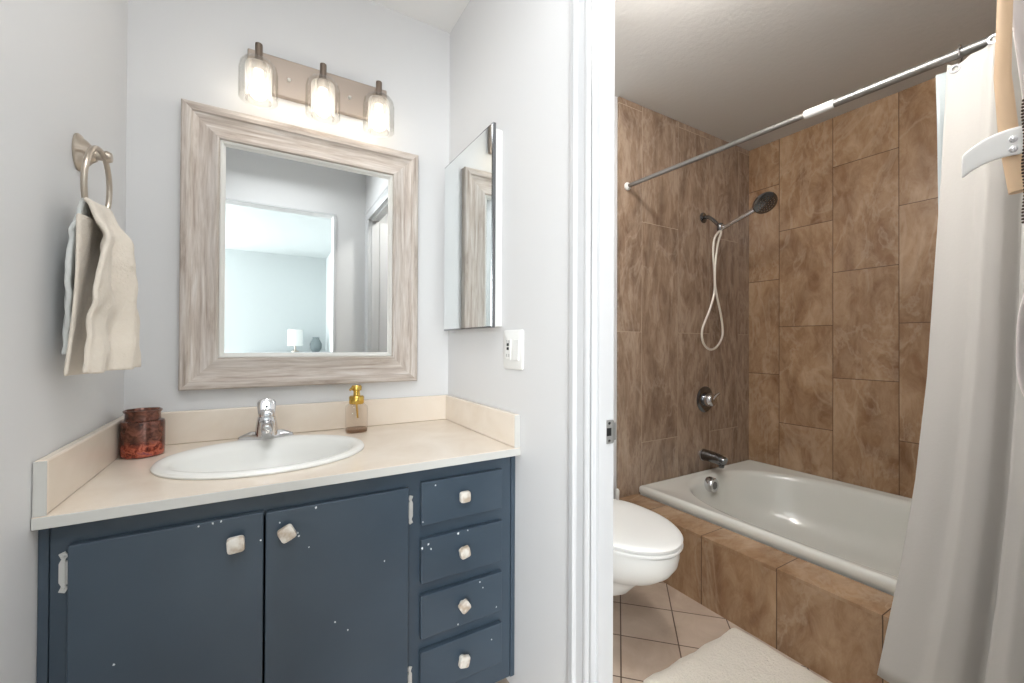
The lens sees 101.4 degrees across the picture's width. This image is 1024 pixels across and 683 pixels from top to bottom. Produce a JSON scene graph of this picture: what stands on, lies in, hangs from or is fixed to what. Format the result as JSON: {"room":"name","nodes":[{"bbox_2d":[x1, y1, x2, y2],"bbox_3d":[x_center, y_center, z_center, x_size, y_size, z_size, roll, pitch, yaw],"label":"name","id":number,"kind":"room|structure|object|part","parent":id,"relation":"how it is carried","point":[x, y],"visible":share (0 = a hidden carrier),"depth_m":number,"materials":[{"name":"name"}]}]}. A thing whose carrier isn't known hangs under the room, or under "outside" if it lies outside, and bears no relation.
{"room":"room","nodes":[
{"label":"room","id":0,"kind":"room"},
{"bbox_2d":[0,0,127,682],"bbox_3d":[-0.751,-0.130,0.459,0.100,2.442,1.847,0,0,-31],"label":"wall","id":1,"kind":"structure","parent":0,"point":[63,63],"depth_m":0.79,"materials":[{"name":"white paint"}]},
{"bbox_2d":[35,415,123,513],"bbox_3d":[-1.017,0.272,1.019,0.019,0.103,0.568,0,0,-31],"label":"backsplash","id":2,"kind":"structure","parent":1,"relation":"attached to","point":[72,465],"depth_m":0.92,"materials":[{"name":"beige stone"}]},
{"bbox_2d":[72,133,112,223],"bbox_3d":[-0.936,-0.363,0.929,0.058,0.211,0.175,0,0,-31],"label":"towel ring","id":3,"kind":"object","parent":1,"relation":"attached to","point":[84,154],"visible":0.85,"depth_m":0.93,"materials":[{"name":"silver metal"}]},
{"bbox_3d":[-0.966,-0.427,0.954,0.032,0.084,0.069,0,0,-31],"label":"wall plate","id":4,"kind":"part","parent":3,"relation":"part of","materials":[{"name":"silver metal"}]},
{"bbox_3d":[-0.949,-0.426,0.963,0.046,0.028,0.028,0,0,-31],"label":"post","id":5,"kind":"part","parent":3,"relation":"part of","materials":[{"name":"silver metal"}]},
{"bbox_2d":[61,197,140,375],"bbox_3d":[-0.885,-0.118,0.913,0.107,0.372,0.234,0,0,-31],"label":"hand towel","id":6,"kind":"object","parent":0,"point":[101,330],"visible":1,"depth_m":0.86,"materials":[{"name":"beige fabric"}]},
{"bbox_2d":[124,0,449,641],"bbox_3d":[-0.765,-0.123,1.584,1.225,2.442,0.100,0,0,-31],"label":"wall","id":7,"kind":"structure","parent":0,"point":[192,50],"depth_m":1.45,"materials":[{"name":"white paint"}]},
{"bbox_2d":[178,98,417,390],"bbox_3d":[-0.722,-0.304,1.529,0.771,0.924,0.035,0,0,-31],"label":"framed mirror","id":8,"kind":"object","parent":7,"relation":"attached to","point":[298,264],"visible":1,"depth_m":1.50,"materials":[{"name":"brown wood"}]},
{"bbox_3d":[-1.010,-0.306,1.358,0.102,0.924,0.035,0,0,-31],"label":"frame rail","id":9,"kind":"part","parent":8,"relation":"part of","materials":[{"name":"brown wood"}]},
{"bbox_3d":[-0.724,0.107,1.527,0.771,0.102,0.035,0,0,-31],"label":"frame rail","id":10,"kind":"part","parent":8,"relation":"part of","materials":[{"name":"brown wood"}]},
{"bbox_3d":[-0.721,-0.715,1.532,0.771,0.102,0.035,0,0,-31],"label":"frame rail","id":11,"kind":"part","parent":8,"relation":"part of","materials":[{"name":"brown wood"}]},
{"bbox_3d":[-0.728,-0.304,1.538,0.551,0.704,0.005,0,0,-31],"label":"glass","id":12,"kind":"part","parent":8,"relation":"part of","materials":[{"name":"white mirror"}]},
{"bbox_3d":[-0.435,-0.302,1.700,0.102,0.924,0.035,0,0,-31],"label":"frame rail","id":13,"kind":"part","parent":8,"relation":"part of","materials":[{"name":"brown wood"}]},
{"bbox_2d":[161,395,445,444],"bbox_3d":[-0.724,0.276,1.536,1.051,0.103,0.019,0,0,-31],"label":"backsplash","id":14,"kind":"structure","parent":7,"relation":"attached to","point":[190,426],"depth_m":1.51,"materials":[{"name":"beige stone"}]},
{"bbox_2d":[238,42,392,130],"bbox_3d":[-0.674,-0.890,1.488,0.496,0.212,0.158,0,0,-31],"label":"vanity light","id":15,"kind":"object","parent":7,"relation":"attached to","point":[267,74],"visible":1,"depth_m":1.50,"materials":[{"name":"silver metal"}]},
{"bbox_3d":[-0.828,-0.840,1.370,0.053,0.097,0.053,0,0,-31],"label":"bulb","id":16,"kind":"part","parent":15,"relation":"part of","materials":[{"name":"white glass"}]},
{"bbox_2d":[252,42,265,73],"bbox_3d":[-0.827,-0.928,1.370,0.040,0.088,0.040,0,0,-31],"label":"socket","id":17,"kind":"object","parent":15,"relation":"attached to","point":[258,65],"depth_m":1.36,"materials":[{"name":"brown"}]},
{"bbox_2d":[317,63,328,91],"bbox_3d":[-0.661,-0.926,1.469,0.040,0.088,0.040,0,0,-31],"label":"socket","id":18,"kind":"object","parent":15,"relation":"attached to","point":[322,82],"depth_m":1.46,"materials":[{"name":"brown"}]},
{"bbox_3d":[-0.662,-0.839,1.469,0.053,0.097,0.053,0,0,-31],"label":"bulb","id":19,"kind":"part","parent":15,"relation":"part of","materials":[{"name":"white glass"}]},
{"bbox_2d":[373,80,383,107],"bbox_3d":[-0.497,-0.925,1.567,0.040,0.088,0.040,0,0,-31],"label":"socket","id":20,"kind":"object","parent":15,"relation":"attached to","point":[378,100],"depth_m":1.56,"materials":[{"name":"brown"}]},
{"bbox_3d":[-0.498,-0.838,1.566,0.053,0.097,0.053,0,0,-31],"label":"bulb","id":21,"kind":"part","parent":15,"relation":"part of","materials":[{"name":"white glass"}]},
{"bbox_2d":[370,0,469,32],"bbox_3d":[-0.287,-1.372,0.798,1.226,0.050,1.947,0,0,-31],"label":"ceiling","id":22,"kind":"structure","parent":0,"point":[443,15],"depth_m":1.70,"materials":[{"name":"white paint"}]},
{"bbox_2d":[448,0,570,682],"bbox_3d":[0.203,-0.122,1.085,0.073,2.442,1.747,0,0,-31],"label":"wall partition","id":23,"kind":"structure","parent":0,"point":[510,59],"depth_m":1.26,"materials":[{"name":"white paint"}]},
{"bbox_2d":[444,122,502,330],"bbox_3d":[-0.156,-0.385,1.577,0.043,0.680,0.428,0,0,-31],"label":"medicine cabinet","id":24,"kind":"object","parent":23,"relation":"attached to","point":[473,179],"visible":1,"depth_m":1.50,"materials":[{"name":"white metal"}]},
{"bbox_2d":[446,395,518,446],"bbox_3d":[-0.130,0.279,1.547,0.019,0.103,0.568,0,0,-31],"label":"backsplash","id":25,"kind":"structure","parent":23,"relation":"attached to","point":[497,424],"depth_m":1.48,"materials":[{"name":"beige stone"}]},
{"bbox_2d":[503,330,523,369],"bbox_3d":[0.001,0.026,1.339,0.011,0.126,0.120,0,0,-31],"label":"wall switch","id":26,"kind":"object","parent":23,"relation":"attached to","point":[513,357],"visible":1,"depth_m":1.33,"materials":[{"name":"white plastic"}]},
{"bbox_2d":[505,339,510,359],"bbox_3d":[-0.012,0.026,1.359,0.003,0.066,0.033,0,0,-31],"label":"outlet","id":27,"kind":"object","parent":26,"relation":"attached to","point":[507,341],"depth_m":1.36,"materials":[{"name":"white plastic"}]},
{"bbox_2d":[568,0,591,682],"bbox_3d":[0.169,0.049,1.052,0.017,2.099,0.069,0,0,-31],"label":"trim","id":28,"kind":"structure","parent":23,"relation":"attached to","point":[581,10],"depth_m":1.05,"materials":[{"name":"grey wood"}]},
{"bbox_2d":[590,0,614,682],"bbox_3d":[0.225,0.084,1.046,0.077,2.030,0.022,0,0,-31],"label":"door frame","id":29,"kind":"structure","parent":23,"relation":"attached to","point":[603,11],"depth_m":1.03,"materials":[{"name":"grey wood"}]},
{"bbox_3d":[0.896,0.084,0.652,0.666,2.008,0.097,0,0,-31],"label":"door","id":30,"kind":"structure","parent":23,"relation":"in","visible":0},
{"bbox_2d":[962,0,1023,194],"bbox_3d":[0.797,-0.471,0.691,0.075,0.459,0.037,0,0,19],"label":"coat rack","id":31,"kind":"object","parent":30,"relation":"hanging from","point":[1006,144],"visible":1,"depth_m":0.69,"materials":[{"name":"beige wood"}]},
{"bbox_3d":[0.817,-0.471,0.687,0.023,0.459,0.038,0,0,-31],"label":"rod","id":32,"kind":"part","parent":31,"relation":"part of","materials":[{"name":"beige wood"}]},
{"bbox_2d":[1021,99,1023,223],"bbox_3d":[0.807,-0.284,0.661,0.004,0.197,0.006,0,0,-31],"label":"chain","id":33,"kind":"object","parent":31,"relation":"hanging from","point":[1022,107],"visible":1,"depth_m":0.66,"materials":[{"name":"brown"}]},
{"bbox_2d":[1012,0,1023,395],"bbox_3d":[1.026,-0.364,0.773,0.319,0.967,0.034,0,0,-19],"label":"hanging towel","id":34,"kind":"object","parent":30,"relation":"hanging from","point":[1018,5],"visible":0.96,"depth_m":0.73,"materials":[{"name":"white fabric"}]},
{"bbox_2d":[606,420,615,443],"bbox_3d":[0.248,0.227,1.058,0.038,0.060,0.007,0,0,-36],"label":"strike plate","id":35,"kind":"object","parent":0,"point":[610,424],"visible":1,"depth_m":1.05,"materials":[{"name":"silver metal"}]},
{"bbox_2d":[613,96,617,498],"bbox_3d":[0.728,-0.087,2.363,2.138,2.393,0.100,0,0,-31],"label":"wall","id":36,"kind":"structure","parent":0,"point":[616,98],"depth_m":2.19,"materials":[{"name":"grey paint"}]},
{"bbox_2d":[496,581,831,682],"bbox_3d":[0.620,1.128,1.330,3.364,0.050,1.947,0,0,-31],"label":"floor","id":37,"kind":"structure","parent":0,"point":[656,625],"depth_m":1.61,"materials":[{"name":"beige tile"}]},
{"bbox_2d":[37,456,514,682],"bbox_3d":[-0.573,0.724,1.276,1.050,0.745,0.597,0,0,-31],"label":"vanity cabinet","id":38,"kind":"object","parent":37,"relation":"on","point":[409,577],"visible":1,"depth_m":1.00,"materials":[{"name":"blue wood"}]},
{"bbox_3d":[-0.715,0.685,0.888,0.322,0.588,0.018,0,0,-31],"label":"door","id":39,"kind":"part","parent":38,"relation":"part of","materials":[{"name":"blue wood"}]},
{"bbox_3d":[-0.606,0.446,0.919,0.035,0.035,0.016,0,0,-31],"label":"knob","id":40,"kind":"part","parent":38,"relation":"part of","materials":[{"name":"stone"}]},
{"bbox_2d":[31,395,520,530],"bbox_3d":[-0.576,0.287,1.288,1.051,0.126,0.596,0,0,-31],"label":"countertop","id":41,"kind":"structure","parent":38,"relation":"on","point":[86,479],"depth_m":1.18,"materials":[{"name":"beige stone"}]},
{"bbox_2d":[119,407,165,458],"bbox_3d":[-1.052,0.259,1.195,0.099,0.130,0.099,0,0,-31],"label":"jar","id":42,"kind":"object","parent":41,"relation":"on","point":[142,430],"visible":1,"depth_m":1.16,"materials":[{"name":"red glass"}]},
{"bbox_2d":[150,434,363,479],"bbox_3d":[-0.698,0.388,1.204,0.520,0.152,0.425,0,0,-31],"label":"sink","id":43,"kind":"object","parent":41,"relation":"in","point":[240,458],"visible":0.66,"depth_m":1.27,"materials":[{"name":"white ceramic"}]},
{"bbox_2d":[238,398,293,439],"bbox_3d":[-0.801,0.250,1.337,0.139,0.127,0.151,0,0,-1],"label":"faucet","id":44,"kind":"object","parent":41,"relation":"on","point":[266,424],"visible":1,"depth_m":1.35,"materials":[{"name":"silver metal"}]},
{"bbox_3d":[-0.770,0.271,1.317,0.044,0.043,0.113,0,0,-31],"label":"spout","id":45,"kind":"part","parent":44,"relation":"part of","materials":[{"name":"silver metal"}]},
{"bbox_3d":[-0.801,0.232,1.370,0.048,0.025,0.044,0,0,-31],"label":"handle","id":46,"kind":"part","parent":44,"relation":"part of","materials":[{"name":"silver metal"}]},
{"bbox_3d":[-0.802,0.212,1.371,0.054,0.050,0.029,0,0,-31],"label":"lever","id":47,"kind":"part","parent":44,"relation":"part of","materials":[{"name":"silver metal"}]},
{"bbox_2d":[349,385,366,432],"bbox_3d":[-0.567,0.243,1.530,0.075,0.168,0.075,0,0,-31],"label":"soap dispenser","id":48,"kind":"object","parent":41,"relation":"on","point":[356,398],"visible":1,"depth_m":1.51,"materials":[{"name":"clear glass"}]},
{"bbox_3d":[-0.520,0.444,0.970,0.040,0.040,0.016,0,0,-31],"label":"knob","id":49,"kind":"part","parent":38,"relation":"part of","materials":[{"name":"stone"}]},
{"bbox_3d":[-0.429,0.689,1.058,0.336,0.585,0.018,0,0,-31],"label":"door","id":50,"kind":"part","parent":38,"relation":"part of","materials":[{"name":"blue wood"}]},
{"bbox_3d":[-0.146,0.920,1.226,0.256,0.122,0.018,0,0,-31],"label":"drawer","id":51,"kind":"part","parent":38,"relation":"part of","materials":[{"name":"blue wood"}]},
{"bbox_3d":[-0.145,0.763,1.227,0.256,0.119,0.018,0,0,-31],"label":"drawer","id":52,"kind":"part","parent":38,"relation":"part of","materials":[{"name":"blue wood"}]},
{"bbox_3d":[-0.144,0.609,1.228,0.256,0.123,0.018,0,0,-31],"label":"drawer","id":53,"kind":"part","parent":38,"relation":"part of","materials":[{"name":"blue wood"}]},
{"bbox_3d":[-0.144,0.451,1.228,0.256,0.120,0.018,0,0,-31],"label":"drawer","id":54,"kind":"part","parent":38,"relation":"part of","materials":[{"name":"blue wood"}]},
{"bbox_3d":[-0.136,0.913,1.198,0.034,0.034,0.016,0,0,-31],"label":"knob","id":55,"kind":"part","parent":38,"relation":"part of","materials":[{"name":"ceramic"}]},
{"bbox_3d":[-0.135,0.757,1.198,0.037,0.037,0.016,0,0,-31],"label":"knob","id":56,"kind":"part","parent":38,"relation":"part of","materials":[{"name":"ceramic"}]},
{"bbox_3d":[-0.135,0.603,1.199,0.034,0.034,0.016,0,0,-31],"label":"knob","id":57,"kind":"part","parent":38,"relation":"part of","materials":[{"name":"ceramic"}]},
{"bbox_3d":[-0.134,0.445,1.200,0.031,0.031,0.016,0,0,-31],"label":"knob","id":58,"kind":"part","parent":38,"relation":"part of","materials":[{"name":"stone"}]},
{"bbox_2d":[615,489,619,499],"bbox_3d":[0.513,0.913,2.048,0.096,0.385,0.096,0,0,-31],"label":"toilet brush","id":59,"kind":"object","parent":37,"relation":"on","point":[617,492],"visible":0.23,"depth_m":2.04,"materials":[{"name":"white plastic"}]},
{"bbox_2d":[613,499,682,595],"bbox_3d":[0.363,0.720,1.677,0.384,0.768,0.674,0,0,-31],"label":"toilet","id":60,"kind":"object","parent":37,"relation":"on","point":[647,547],"visible":0.2,"depth_m":1.43,"materials":[{"name":"white ceramic"}]},
{"bbox_3d":[0.368,0.910,1.667,0.370,0.386,0.646,0,0,-31],"label":"bowl","id":61,"kind":"part","parent":60,"relation":"part of","materials":[{"name":"white ceramic"}]},
{"bbox_3d":[0.416,0.708,1.589,0.372,0.014,0.470,0,0,-31],"label":"seat","id":62,"kind":"part","parent":60,"relation":"part of","materials":[{"name":"white plastic"}]},
{"bbox_3d":[0.416,0.687,1.589,0.372,0.024,0.470,0,0,-31],"label":"lid","id":63,"kind":"part","parent":60,"relation":"part of","materials":[{"name":"white plastic"}]},
{"bbox_2d":[643,628,827,682],"bbox_3d":[0.848,1.091,1.141,0.509,0.022,0.806,0,0,-31],"label":"bath mat","id":64,"kind":"object","parent":37,"relation":"on","point":[736,656],"visible":1,"depth_m":1.40,"materials":[{"name":"beige fabric"}]},
{"bbox_2d":[639,460,911,595],"bbox_3d":[1.523,0.937,1.869,1.038,0.321,1.530,0,0,-31],"label":"bathtub","id":65,"kind":"object","parent":37,"relation":"on","point":[857,533],"visible":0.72,"depth_m":2.24,"materials":[{"name":"white ceramic"}]},
{"bbox_3d":[1.152,0.826,2.423,0.086,0.086,0.044,0,0,-31],"label":"overflow plate","id":66,"kind":"part","parent":65,"relation":"part of","materials":[{"name":"silver metal"}]},
{"bbox_2d":[616,97,748,497],"bbox_3d":[1.066,-0.085,2.501,1.196,2.392,0.010,0,0,-31],"label":"tiled wall","id":67,"kind":"structure","parent":0,"point":[665,283],"depth_m":2.43,"materials":[{"name":"brown tile"}]},
{"bbox_2d":[696,386,719,411],"bbox_3d":[1.194,0.352,2.525,0.158,0.158,0.076,0,0,-31],"label":"shower valve","id":68,"kind":"object","parent":67,"relation":"attached to","point":[705,399],"visible":1,"depth_m":2.52,"materials":[{"name":"silver metal"}]},
{"bbox_3d":[1.193,0.352,2.526,0.084,0.084,0.050,0,0,-31],"label":"handle","id":69,"kind":"part","parent":68,"relation":"part of","materials":[{"name":"silver metal"}]},
{"bbox_2d":[700,213,723,230],"bbox_3d":[1.201,-0.718,2.495,0.064,0.134,0.141,0,0,-31],"label":"shower fixture","id":70,"kind":"object","parent":67,"relation":"attached to","point":[703,217],"visible":0.98,"depth_m":2.50,"materials":[{"name":"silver metal"}]},
{"bbox_2d":[701,192,777,350],"bbox_3d":[1.248,-0.368,2.306,0.195,0.842,0.337,1,0,-38],"label":"shower","id":71,"kind":"object","parent":70,"relation":"attached to","point":[765,202],"visible":1,"depth_m":2.38,"materials":[{"name":"silver metal"}]},
{"bbox_3d":[1.278,-0.692,2.365,0.032,0.094,0.223,0,0,-31],"label":"handle","id":72,"kind":"part","parent":71,"relation":"part of","materials":[{"name":"silver metal"}]},
{"bbox_2d":[699,448,727,467],"bbox_3d":[1.195,0.691,2.480,0.072,0.086,0.153,0,0,-31],"label":"tub spout","id":73,"kind":"object","parent":67,"relation":"attached to","point":[704,454],"visible":1,"depth_m":2.46,"materials":[{"name":"silver metal"}]},
{"bbox_2d":[624,29,1012,189],"bbox_3d":[1.087,-0.824,1.498,0.042,0.042,1.741,0,0,-33],"label":"curtain rod","id":74,"kind":"object","parent":67,"relation":"attached to","point":[971,48],"visible":0.94,"depth_m":1.42,"materials":[{"name":"grey metal"}]},
{"bbox_2d":[936,72,946,210],"bbox_3d":[1.401,-0.016,1.037,0.062,1.550,0.500,0,0,-31],"label":"liner","id":75,"kind":"object","parent":74,"relation":"hanging from","point":[940,78],"visible":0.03,"depth_m":1.24,"materials":[{"name":"white plastic"}]},
{"bbox_2d":[877,32,1023,682],"bbox_3d":[1.290,0.083,0.994,0.192,1.778,0.633,0,0,-31],"label":"shower curtain","id":76,"kind":"object","parent":74,"relation":"hanging from","point":[957,612],"visible":0.94,"depth_m":1.09,"materials":[{"name":"grey fabric"}]},
{"bbox_2d":[957,44,962,63],"bbox_3d":[1.279,-0.792,1.198,0.048,0.115,0.007,0,0,-31],"label":"curtain ring","id":77,"kind":"object","parent":74,"relation":"hanging from","point":[959,45],"visible":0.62,"depth_m":1.19,"materials":[{"name":"silver metal"}]},
{"bbox_2d":[663,528,888,682],"bbox_3d":[1.006,0.967,1.443,0.030,0.277,1.737,0,0,-31],"label":"tiled tub surround","id":78,"kind":"structure","parent":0,"point":[839,641],"depth_m":1.48,"materials":[{"name":"brown tile"}]},
{"bbox_2d":[619,494,893,621],"bbox_3d":[1.057,0.822,1.475,0.153,0.012,1.737,0,0,-31],"label":"bathtub ledge","id":79,"kind":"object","parent":78,"relation":"on","point":[873,601],"depth_m":1.55,"materials":[{"name":"brown tile"}]},
{"bbox_2d":[615,0,996,150],"bbox_3d":[1.206,-1.336,1.577,2.138,0.100,1.948,0,0,-31],"label":"ceiling","id":80,"kind":"structure","parent":0,"point":[729,71],"depth_m":1.86,"materials":[{"name":"white paint"}]},
{"bbox_2d":[749,77,937,497],"bbox_3d":[2.029,-0.083,2.063,0.010,2.392,1.748,0,0,-31],"label":"tiled wall","id":81,"kind":"structure","parent":0,"point":[841,268],"depth_m":2.34,"materials":[{"name":"brown tile"}]}
]}

